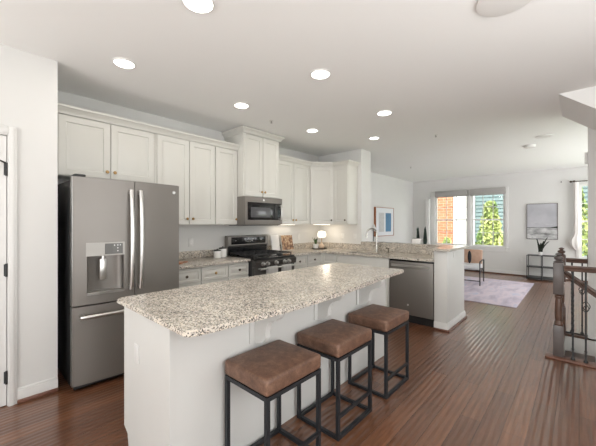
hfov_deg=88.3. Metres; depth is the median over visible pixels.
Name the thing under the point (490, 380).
floor
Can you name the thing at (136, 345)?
outlet plate
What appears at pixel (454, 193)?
roller shade
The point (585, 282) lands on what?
baluster
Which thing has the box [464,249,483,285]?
lounge chair
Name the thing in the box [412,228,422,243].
snake plant
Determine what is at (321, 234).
table lamp
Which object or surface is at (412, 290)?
dishwasher
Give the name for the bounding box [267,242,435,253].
backsplash
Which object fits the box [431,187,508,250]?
window
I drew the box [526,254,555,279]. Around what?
console table
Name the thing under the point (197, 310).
island countertop
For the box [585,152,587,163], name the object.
wall sensor
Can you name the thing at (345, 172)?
upper cabinet
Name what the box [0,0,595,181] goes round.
ceiling
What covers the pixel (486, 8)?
ceiling speaker
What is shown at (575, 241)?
curtain
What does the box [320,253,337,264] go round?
base cabinet
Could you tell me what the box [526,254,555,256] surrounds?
shelf
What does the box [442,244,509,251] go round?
window sill
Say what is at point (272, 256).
cooktop
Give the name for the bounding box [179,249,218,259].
backsplash
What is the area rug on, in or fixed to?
on the floor
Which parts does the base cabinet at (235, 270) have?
door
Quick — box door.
[0,135,7,406]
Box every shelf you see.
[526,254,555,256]
[526,265,552,268]
[527,275,552,279]
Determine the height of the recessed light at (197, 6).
0.012 m
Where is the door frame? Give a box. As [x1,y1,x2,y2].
[0,125,16,406]
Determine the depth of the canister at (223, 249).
4.32 m
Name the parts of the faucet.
spout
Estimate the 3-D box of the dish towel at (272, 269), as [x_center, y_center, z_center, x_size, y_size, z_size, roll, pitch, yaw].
[-0.354,0.711,4.245,0.052,0.238,0.185,0,0,42]
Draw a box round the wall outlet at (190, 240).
[188,238,192,246]
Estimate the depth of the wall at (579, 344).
3.69 m
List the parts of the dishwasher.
handle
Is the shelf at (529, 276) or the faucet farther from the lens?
the shelf at (529, 276)
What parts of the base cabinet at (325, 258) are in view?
drawer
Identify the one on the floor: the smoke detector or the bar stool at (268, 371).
the bar stool at (268, 371)
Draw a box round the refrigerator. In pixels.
[58,174,178,389]
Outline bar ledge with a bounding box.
[361,241,468,251]
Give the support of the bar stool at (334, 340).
on the floor
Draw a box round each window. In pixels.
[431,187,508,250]
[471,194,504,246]
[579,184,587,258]
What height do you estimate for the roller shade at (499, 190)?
0.190 m
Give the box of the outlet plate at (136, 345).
[134,343,138,364]
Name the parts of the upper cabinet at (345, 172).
door, crown, crown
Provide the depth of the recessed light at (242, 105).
3.49 m
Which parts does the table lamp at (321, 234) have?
lamp shade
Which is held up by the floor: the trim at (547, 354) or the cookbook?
the trim at (547, 354)
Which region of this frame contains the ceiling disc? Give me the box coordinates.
[535,134,552,138]
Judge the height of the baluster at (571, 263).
0.868 m
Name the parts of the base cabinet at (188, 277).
door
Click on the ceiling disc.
(544, 135)
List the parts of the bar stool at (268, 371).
leg, leg, seat, seat frame, leg, frame, leg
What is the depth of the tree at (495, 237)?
11.20 m
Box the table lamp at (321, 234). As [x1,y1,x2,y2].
[317,231,325,247]
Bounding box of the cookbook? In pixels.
[280,235,293,250]
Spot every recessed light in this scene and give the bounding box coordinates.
[112,57,135,68]
[181,0,214,13]
[234,102,248,108]
[306,128,317,132]
[310,69,330,78]
[369,136,379,139]
[376,110,391,115]
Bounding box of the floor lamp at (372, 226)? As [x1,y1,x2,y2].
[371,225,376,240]
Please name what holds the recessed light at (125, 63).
in the ceiling
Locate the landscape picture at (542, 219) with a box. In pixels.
[527,203,557,239]
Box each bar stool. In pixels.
[225,340,320,445]
[297,319,371,441]
[348,304,408,399]
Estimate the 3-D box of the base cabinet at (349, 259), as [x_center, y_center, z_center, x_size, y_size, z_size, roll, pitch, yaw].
[1.206,0.950,5.031,0.923,0.880,0.707,0,0,42]
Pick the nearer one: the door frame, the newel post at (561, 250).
the door frame
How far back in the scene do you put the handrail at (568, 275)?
3.06 m
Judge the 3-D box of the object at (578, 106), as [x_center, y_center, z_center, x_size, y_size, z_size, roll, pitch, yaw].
[3.636,-0.687,2.979,1.657,1.324,0.905,0,0,42]
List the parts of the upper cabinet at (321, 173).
crown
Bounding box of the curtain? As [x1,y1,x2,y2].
[569,182,581,249]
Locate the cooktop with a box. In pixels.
[231,253,293,259]
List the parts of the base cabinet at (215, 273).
door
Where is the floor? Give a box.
[0,271,595,445]
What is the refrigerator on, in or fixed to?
on the floor
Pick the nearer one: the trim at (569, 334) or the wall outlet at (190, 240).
the trim at (569, 334)
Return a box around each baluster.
[570,263,572,331]
[570,272,574,360]
[578,263,584,333]
[581,273,590,363]
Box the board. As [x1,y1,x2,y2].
[270,235,280,250]
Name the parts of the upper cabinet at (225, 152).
crown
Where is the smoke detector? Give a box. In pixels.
[524,144,535,148]
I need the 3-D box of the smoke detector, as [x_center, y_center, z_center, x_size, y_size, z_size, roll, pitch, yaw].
[4.011,-1.329,5.317,0.170,0.040,0.170,0,0,42]
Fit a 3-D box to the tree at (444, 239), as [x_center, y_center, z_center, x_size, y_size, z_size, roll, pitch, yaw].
[6.239,2.460,12.781,1.405,3.868,1.402,0,0,42]
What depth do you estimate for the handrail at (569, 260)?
3.78 m
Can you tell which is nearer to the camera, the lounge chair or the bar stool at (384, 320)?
the bar stool at (384, 320)
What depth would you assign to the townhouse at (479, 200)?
16.59 m
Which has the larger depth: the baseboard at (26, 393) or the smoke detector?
the smoke detector
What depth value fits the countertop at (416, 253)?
5.11 m
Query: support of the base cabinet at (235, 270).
on the floor
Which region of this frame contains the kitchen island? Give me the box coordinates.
[124,279,385,445]
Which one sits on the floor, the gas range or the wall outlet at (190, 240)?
the gas range
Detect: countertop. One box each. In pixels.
[117,263,403,337]
[179,249,250,268]
[267,242,435,261]
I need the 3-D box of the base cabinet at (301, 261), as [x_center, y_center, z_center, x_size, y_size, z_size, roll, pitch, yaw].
[-0.193,0.950,5.093,0.637,0.880,0.405,0,0,42]
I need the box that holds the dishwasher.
[390,259,433,326]
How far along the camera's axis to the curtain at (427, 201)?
9.64 m
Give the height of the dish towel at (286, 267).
0.238 m
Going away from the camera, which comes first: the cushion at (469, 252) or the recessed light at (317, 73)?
the recessed light at (317, 73)
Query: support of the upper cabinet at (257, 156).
attached to the wall at (205, 237)
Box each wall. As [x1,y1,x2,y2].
[0,44,57,405]
[58,90,318,255]
[319,149,370,263]
[371,172,412,242]
[413,166,587,276]
[433,249,466,332]
[565,128,595,361]
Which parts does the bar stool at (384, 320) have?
leg, leg, seat, frame, seat frame, leg, leg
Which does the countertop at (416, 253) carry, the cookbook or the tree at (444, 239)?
the cookbook
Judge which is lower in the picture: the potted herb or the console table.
the console table
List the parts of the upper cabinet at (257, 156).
crown, door, crown, door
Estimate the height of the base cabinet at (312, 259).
0.880 m
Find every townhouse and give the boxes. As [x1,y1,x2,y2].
[438,196,464,243]
[465,186,587,256]
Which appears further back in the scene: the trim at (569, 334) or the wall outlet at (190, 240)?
the wall outlet at (190, 240)
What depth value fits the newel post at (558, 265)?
3.16 m
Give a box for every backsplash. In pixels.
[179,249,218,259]
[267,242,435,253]
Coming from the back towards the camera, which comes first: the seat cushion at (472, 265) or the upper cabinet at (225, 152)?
the seat cushion at (472, 265)
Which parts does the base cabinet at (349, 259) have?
door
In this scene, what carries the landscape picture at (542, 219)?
attached to the wall at (545, 186)
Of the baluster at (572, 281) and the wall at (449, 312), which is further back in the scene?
the wall at (449, 312)
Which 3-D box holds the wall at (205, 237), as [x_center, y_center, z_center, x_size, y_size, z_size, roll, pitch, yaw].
[-1.086,0.020,4.665,0.100,2.740,4.343,0,0,42]
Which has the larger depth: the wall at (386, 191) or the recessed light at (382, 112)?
the wall at (386, 191)
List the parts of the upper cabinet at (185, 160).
door, crown, door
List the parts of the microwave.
door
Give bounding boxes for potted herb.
[313,238,318,247]
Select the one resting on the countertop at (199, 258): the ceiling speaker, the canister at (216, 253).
the canister at (216, 253)
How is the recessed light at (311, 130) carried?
in the ceiling
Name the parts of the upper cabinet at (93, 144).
door, crown, door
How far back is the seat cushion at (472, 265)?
6.91 m
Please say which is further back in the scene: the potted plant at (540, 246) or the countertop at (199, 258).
the potted plant at (540, 246)
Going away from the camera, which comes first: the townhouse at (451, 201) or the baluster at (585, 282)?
the baluster at (585, 282)
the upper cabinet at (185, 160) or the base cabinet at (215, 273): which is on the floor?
the base cabinet at (215, 273)
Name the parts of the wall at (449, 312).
shoe moulding, baseboard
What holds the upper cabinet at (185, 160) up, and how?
attached to the wall at (205, 237)
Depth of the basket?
3.01 m
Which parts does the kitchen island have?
panel, mount plate, mount plate, mount plate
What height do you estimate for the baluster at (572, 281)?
0.894 m
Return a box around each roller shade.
[435,190,467,197]
[469,187,505,195]
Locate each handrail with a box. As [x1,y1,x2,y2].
[564,265,595,272]
[564,271,595,297]
[566,258,586,263]
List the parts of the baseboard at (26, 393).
shoe moulding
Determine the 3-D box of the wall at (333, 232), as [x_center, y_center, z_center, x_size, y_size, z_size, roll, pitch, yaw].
[0.816,0.020,6.099,1.210,2.740,0.340,0,0,42]
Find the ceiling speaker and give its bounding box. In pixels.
[476,0,530,16]
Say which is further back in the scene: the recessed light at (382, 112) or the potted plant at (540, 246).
the potted plant at (540, 246)
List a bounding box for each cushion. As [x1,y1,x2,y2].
[464,262,481,269]
[468,251,470,262]
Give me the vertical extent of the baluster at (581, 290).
0.868 m
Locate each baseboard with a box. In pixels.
[17,376,57,403]
[464,268,587,281]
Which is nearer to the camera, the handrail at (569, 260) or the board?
the handrail at (569, 260)
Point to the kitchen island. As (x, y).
(174, 384)
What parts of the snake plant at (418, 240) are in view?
planter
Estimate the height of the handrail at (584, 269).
0.056 m
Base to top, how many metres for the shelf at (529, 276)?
0.012 m
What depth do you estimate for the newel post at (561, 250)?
3.85 m
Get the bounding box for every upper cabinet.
[58,103,156,182]
[154,126,217,224]
[215,140,239,224]
[222,125,284,198]
[279,154,311,224]
[310,162,332,223]
[333,159,359,223]
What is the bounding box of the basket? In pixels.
[581,302,590,311]
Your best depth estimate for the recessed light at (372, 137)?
4.82 m
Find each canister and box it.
[213,249,220,257]
[219,246,226,256]
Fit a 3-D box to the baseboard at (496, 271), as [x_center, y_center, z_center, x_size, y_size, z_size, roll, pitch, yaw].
[5.614,1.333,8.395,4.950,0.115,0.034,0,0,42]
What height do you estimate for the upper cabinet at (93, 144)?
0.655 m
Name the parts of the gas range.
panel, oven door, control panel, handle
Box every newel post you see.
[553,253,563,357]
[557,247,565,332]
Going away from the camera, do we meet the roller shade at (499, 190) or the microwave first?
the microwave
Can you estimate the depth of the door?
2.32 m
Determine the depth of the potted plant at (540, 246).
7.62 m
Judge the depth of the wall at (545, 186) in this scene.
8.11 m
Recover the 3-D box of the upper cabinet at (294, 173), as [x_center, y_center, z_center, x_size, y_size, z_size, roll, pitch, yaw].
[-0.180,-0.543,5.298,0.379,1.123,0.896,0,0,42]
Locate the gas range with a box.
[225,234,295,276]
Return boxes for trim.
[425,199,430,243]
[545,352,595,368]
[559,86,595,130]
[564,333,587,338]
[564,350,595,362]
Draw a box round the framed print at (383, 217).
[374,207,393,236]
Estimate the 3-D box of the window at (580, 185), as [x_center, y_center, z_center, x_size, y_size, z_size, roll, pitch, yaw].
[7.220,-0.050,7.036,1.145,1.780,0.070,0,0,42]
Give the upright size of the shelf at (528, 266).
0.012 m
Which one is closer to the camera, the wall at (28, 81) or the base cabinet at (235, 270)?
the wall at (28, 81)
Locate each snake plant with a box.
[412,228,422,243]
[423,227,426,243]
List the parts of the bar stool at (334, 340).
leg, leg, seat, seat frame, frame, leg, leg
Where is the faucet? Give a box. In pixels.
[365,228,380,251]
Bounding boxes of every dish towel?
[266,266,277,273]
[281,264,291,270]
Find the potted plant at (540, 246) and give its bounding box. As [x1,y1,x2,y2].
[536,238,547,254]
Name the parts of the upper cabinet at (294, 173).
door, crown, door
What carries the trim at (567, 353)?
attached to the wall
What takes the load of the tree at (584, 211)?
on the ground
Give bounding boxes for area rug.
[464,276,533,307]
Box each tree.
[442,237,451,243]
[475,200,502,245]
[582,188,587,255]
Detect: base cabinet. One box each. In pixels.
[179,267,200,287]
[200,264,227,283]
[227,262,247,279]
[294,255,306,268]
[307,253,319,266]
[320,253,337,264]
[337,254,389,306]
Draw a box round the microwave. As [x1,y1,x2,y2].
[229,196,281,225]
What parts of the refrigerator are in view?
freezer drawer, door, dispenser panel, touch panel, handle, handle, door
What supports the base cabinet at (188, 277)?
on the floor
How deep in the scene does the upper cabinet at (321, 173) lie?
5.56 m
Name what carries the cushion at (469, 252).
on the lounge chair
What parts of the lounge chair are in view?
rail, backrest, arm frame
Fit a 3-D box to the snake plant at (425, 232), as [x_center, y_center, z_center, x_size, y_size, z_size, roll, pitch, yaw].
[2.042,0.186,4.936,0.068,0.286,0.068,0,0,42]
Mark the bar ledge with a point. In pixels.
(439, 247)

